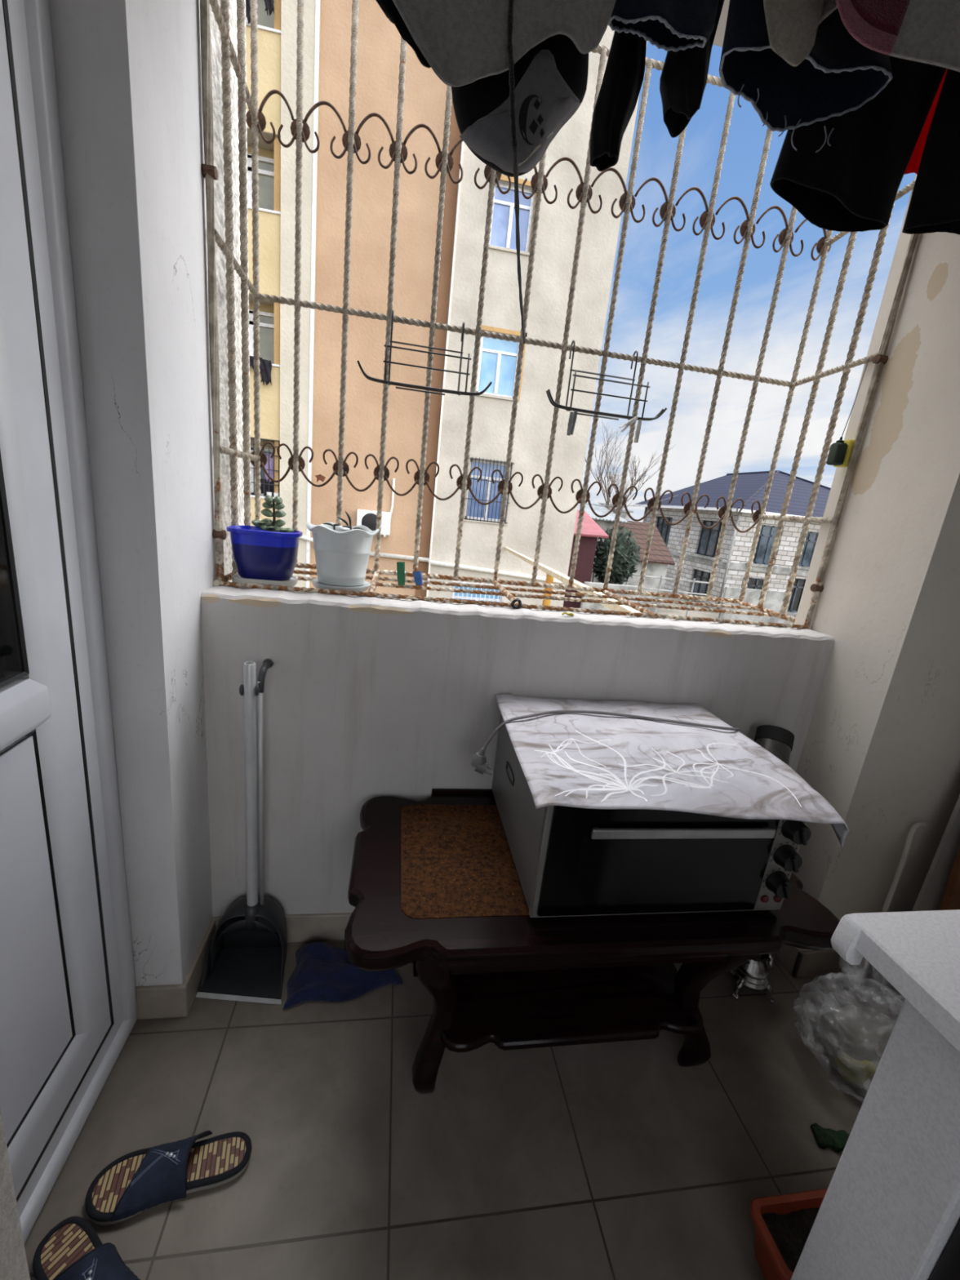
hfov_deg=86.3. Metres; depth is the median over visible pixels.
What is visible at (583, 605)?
wall
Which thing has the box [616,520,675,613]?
shed
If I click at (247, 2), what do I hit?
laundry
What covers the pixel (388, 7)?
garment
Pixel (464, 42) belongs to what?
clothing
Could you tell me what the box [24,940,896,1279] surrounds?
floor
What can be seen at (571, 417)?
clothespeg
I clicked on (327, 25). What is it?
apartment building
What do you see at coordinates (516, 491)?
overhead wire
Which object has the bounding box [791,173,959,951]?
wall
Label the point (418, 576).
clothespeg
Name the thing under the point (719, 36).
lintel
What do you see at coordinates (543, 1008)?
shelf
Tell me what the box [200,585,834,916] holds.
wall
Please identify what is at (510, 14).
cord
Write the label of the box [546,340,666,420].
wire rack
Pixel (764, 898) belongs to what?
indicator light
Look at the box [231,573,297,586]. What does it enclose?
saucer
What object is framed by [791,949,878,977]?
baseboard
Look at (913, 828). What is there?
cable loop
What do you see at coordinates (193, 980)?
baseboard
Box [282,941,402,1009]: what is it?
rag
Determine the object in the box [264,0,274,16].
laundry
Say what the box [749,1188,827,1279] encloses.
planter
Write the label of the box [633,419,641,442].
clothespeg
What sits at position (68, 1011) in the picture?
door
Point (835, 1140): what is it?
scrap
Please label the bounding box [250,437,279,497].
grille
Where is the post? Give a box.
[542,573,553,605]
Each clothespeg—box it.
[395,561,405,585]
[413,570,422,585]
[566,411,573,435]
[570,410,577,435]
[618,416,637,431]
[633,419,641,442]
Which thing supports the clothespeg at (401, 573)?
attached to the window grille at (255, 120)
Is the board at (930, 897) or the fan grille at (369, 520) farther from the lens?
the fan grille at (369, 520)
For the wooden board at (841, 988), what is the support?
on the floor
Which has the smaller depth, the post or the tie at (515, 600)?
the tie at (515, 600)
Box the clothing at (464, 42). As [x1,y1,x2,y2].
[392,0,615,86]
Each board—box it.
[817,973,904,1019]
[875,795,959,1002]
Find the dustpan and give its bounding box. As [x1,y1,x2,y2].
[195,658,287,1004]
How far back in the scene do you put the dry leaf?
1.74 m
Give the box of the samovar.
[728,951,778,1004]
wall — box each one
[48,0,221,986]
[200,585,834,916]
[208,0,251,582]
[580,581,638,610]
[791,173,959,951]
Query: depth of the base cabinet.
0.72 m
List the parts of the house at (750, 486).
window sill, window sill, window sill, window sill, window sill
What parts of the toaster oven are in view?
power cord, oven door, trim, door handle, knob, control panel, knob, knob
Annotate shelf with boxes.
[440,963,703,1052]
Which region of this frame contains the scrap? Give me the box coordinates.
[809,1123,849,1152]
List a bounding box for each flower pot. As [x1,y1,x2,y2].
[226,494,302,581]
[306,511,379,586]
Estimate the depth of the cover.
1.18 m
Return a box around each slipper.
[32,1216,140,1279]
[84,1129,251,1225]
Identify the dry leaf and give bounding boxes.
[315,474,325,482]
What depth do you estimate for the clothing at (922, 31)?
0.82 m
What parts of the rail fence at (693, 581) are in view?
rail, post, rail, post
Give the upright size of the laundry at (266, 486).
0.402 m
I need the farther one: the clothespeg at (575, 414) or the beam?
the beam
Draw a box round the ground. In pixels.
[657,591,794,624]
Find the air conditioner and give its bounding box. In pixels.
[356,478,395,537]
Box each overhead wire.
[515,491,678,506]
[726,577,804,584]
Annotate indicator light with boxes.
[760,894,768,902]
[773,895,782,902]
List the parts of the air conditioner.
casing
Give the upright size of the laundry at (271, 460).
0.648 m
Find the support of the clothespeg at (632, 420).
hanging from the wire rack at (553, 402)
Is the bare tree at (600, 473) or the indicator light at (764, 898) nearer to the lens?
the indicator light at (764, 898)
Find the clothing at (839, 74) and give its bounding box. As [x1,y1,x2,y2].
[719,0,893,152]
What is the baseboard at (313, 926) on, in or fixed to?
attached to the wall at (365, 698)
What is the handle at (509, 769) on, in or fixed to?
attached to the toaster oven
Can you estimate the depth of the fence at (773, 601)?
26.84 m
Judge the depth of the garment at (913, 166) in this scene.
1.17 m
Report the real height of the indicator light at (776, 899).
0.019 m
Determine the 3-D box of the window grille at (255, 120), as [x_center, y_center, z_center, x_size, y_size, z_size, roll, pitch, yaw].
[0.266,-0.944,1.552,1.947,1.661,0.445,4,15,-10]
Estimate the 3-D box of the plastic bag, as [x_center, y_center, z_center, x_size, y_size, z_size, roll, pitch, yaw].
[1.071,1.068,1.400,0.409,0.279,0.350,4,15,-10]
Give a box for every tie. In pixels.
[511,598,522,608]
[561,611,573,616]
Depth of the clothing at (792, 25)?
0.84 m
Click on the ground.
(661, 611)
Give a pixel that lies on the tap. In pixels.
(770, 961)
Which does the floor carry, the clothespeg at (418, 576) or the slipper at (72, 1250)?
the slipper at (72, 1250)
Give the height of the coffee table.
0.552 m
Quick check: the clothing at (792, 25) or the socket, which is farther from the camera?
the socket
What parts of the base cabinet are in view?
lid corner, lid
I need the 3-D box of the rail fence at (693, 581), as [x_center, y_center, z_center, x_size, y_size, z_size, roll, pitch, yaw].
[7.487,-1.834,23.242,6.001,2.300,0.080,4,15,-10]
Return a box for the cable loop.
[853,822,927,989]
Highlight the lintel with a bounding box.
[713,0,729,47]
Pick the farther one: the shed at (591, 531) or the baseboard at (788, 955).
the shed at (591, 531)
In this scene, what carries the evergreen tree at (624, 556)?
on the ground
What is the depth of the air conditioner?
12.33 m
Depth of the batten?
1.51 m
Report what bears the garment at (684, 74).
hanging from the clothesline
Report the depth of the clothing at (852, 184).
1.06 m
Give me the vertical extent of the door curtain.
2.199 m
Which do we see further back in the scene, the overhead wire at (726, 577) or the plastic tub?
the overhead wire at (726, 577)
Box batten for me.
[938,845,959,910]
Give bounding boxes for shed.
[563,510,608,608]
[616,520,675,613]
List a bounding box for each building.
[245,0,647,607]
[599,502,613,510]
[612,510,633,520]
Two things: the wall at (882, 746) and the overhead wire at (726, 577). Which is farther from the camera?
the overhead wire at (726, 577)
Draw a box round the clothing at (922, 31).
[835,0,959,71]
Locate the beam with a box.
[504,546,640,613]
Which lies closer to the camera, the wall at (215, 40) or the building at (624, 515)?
the wall at (215, 40)
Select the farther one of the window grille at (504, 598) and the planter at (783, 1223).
the window grille at (504, 598)
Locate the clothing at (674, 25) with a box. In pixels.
[608,0,718,51]
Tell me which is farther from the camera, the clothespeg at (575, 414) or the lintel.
the clothespeg at (575, 414)
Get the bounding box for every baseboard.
[135,984,188,1019]
[182,920,215,1011]
[211,912,351,942]
[776,944,804,976]
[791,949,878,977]
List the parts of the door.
glass pane, rail, panel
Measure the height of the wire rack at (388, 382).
0.241 m
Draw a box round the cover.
[495,693,849,847]
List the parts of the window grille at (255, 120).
rail, rail, rail, cross rail, cross rail, cross rail, rail, rail, rail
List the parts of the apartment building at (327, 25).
loggia sill, loggia sill, window sill, window sill, reveal trim, window sill, reveal trim, reveal trim, reveal trim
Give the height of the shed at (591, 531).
4.750 m
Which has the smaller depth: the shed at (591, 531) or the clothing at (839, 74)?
the clothing at (839, 74)
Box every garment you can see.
[375,0,431,68]
[589,30,646,171]
[659,0,724,137]
[902,68,959,235]
[903,68,947,174]
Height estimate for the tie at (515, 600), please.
0.034 m
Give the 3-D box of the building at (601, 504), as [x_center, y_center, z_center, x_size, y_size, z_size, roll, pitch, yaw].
[12.260,-14.097,63.590,6.600,6.050,5.600,4,15,-10]
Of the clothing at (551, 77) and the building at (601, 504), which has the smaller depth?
the clothing at (551, 77)
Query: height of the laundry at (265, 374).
0.519 m
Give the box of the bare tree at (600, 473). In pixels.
[584,423,674,515]
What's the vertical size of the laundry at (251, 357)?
0.286 m
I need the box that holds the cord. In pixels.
[506,0,525,343]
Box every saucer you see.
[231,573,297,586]
[311,577,370,591]
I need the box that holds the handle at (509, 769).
[505,760,514,786]
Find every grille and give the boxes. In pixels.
[200,0,919,629]
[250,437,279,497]
[361,513,377,530]
[452,580,506,602]
[463,457,514,524]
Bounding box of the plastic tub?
[833,440,854,467]
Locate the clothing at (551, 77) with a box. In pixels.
[451,34,588,177]
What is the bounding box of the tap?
[767,953,773,969]
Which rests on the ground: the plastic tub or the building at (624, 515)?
the building at (624, 515)
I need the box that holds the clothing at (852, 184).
[769,55,946,231]
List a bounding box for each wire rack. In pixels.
[356,309,492,395]
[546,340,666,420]
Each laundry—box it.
[245,0,250,24]
[249,355,262,370]
[259,359,271,385]
[260,479,273,496]
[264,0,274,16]
[264,453,273,481]
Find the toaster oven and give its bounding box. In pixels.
[471,710,811,917]
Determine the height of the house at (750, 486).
8.847 m
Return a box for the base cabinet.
[791,909,959,1279]
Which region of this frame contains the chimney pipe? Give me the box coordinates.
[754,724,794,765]
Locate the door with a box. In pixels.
[0,0,137,1244]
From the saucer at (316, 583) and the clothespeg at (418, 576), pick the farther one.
the clothespeg at (418, 576)
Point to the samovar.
(753, 975)
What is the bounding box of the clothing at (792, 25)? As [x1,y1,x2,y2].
[763,0,837,66]
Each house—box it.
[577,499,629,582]
[632,470,831,617]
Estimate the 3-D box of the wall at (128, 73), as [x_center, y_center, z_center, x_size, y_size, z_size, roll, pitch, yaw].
[-0.752,-0.354,1.209,0.138,2.700,0.407,4,15,-10]
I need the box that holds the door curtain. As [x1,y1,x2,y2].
[0,1108,30,1279]
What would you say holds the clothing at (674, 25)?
hanging from the clothesline
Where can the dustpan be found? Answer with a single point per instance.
(249, 948)
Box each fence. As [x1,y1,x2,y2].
[591,569,709,616]
[717,586,791,623]
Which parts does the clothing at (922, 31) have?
maroon panel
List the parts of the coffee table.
leg, rail, inlay panel, leg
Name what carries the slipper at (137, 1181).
on the floor
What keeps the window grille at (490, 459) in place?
attached to the apartment building at (327, 25)
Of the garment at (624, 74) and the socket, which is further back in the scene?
the socket
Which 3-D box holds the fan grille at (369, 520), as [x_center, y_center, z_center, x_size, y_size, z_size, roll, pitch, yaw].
[-2.623,-2.819,12.315,0.450,0.450,0.030,4,15,-10]
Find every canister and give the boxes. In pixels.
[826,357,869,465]
[826,436,848,465]
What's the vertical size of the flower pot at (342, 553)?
0.211 m
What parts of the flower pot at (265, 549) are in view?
pot, plant stem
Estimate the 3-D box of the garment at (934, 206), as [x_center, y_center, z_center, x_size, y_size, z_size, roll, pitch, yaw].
[1.069,-1.041,1.026,0.361,0.431,0.080,4,15,-10]
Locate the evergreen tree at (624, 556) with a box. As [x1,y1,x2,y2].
[592,525,640,584]
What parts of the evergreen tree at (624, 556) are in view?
crown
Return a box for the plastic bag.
[819,1004,893,1089]
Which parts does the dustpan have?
slim rod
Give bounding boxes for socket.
[244,900,258,929]
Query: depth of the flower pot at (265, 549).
1.44 m
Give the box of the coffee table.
[344,788,839,1093]
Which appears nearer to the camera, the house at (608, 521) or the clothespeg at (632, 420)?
the clothespeg at (632, 420)
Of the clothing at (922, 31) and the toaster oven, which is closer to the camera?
the clothing at (922, 31)

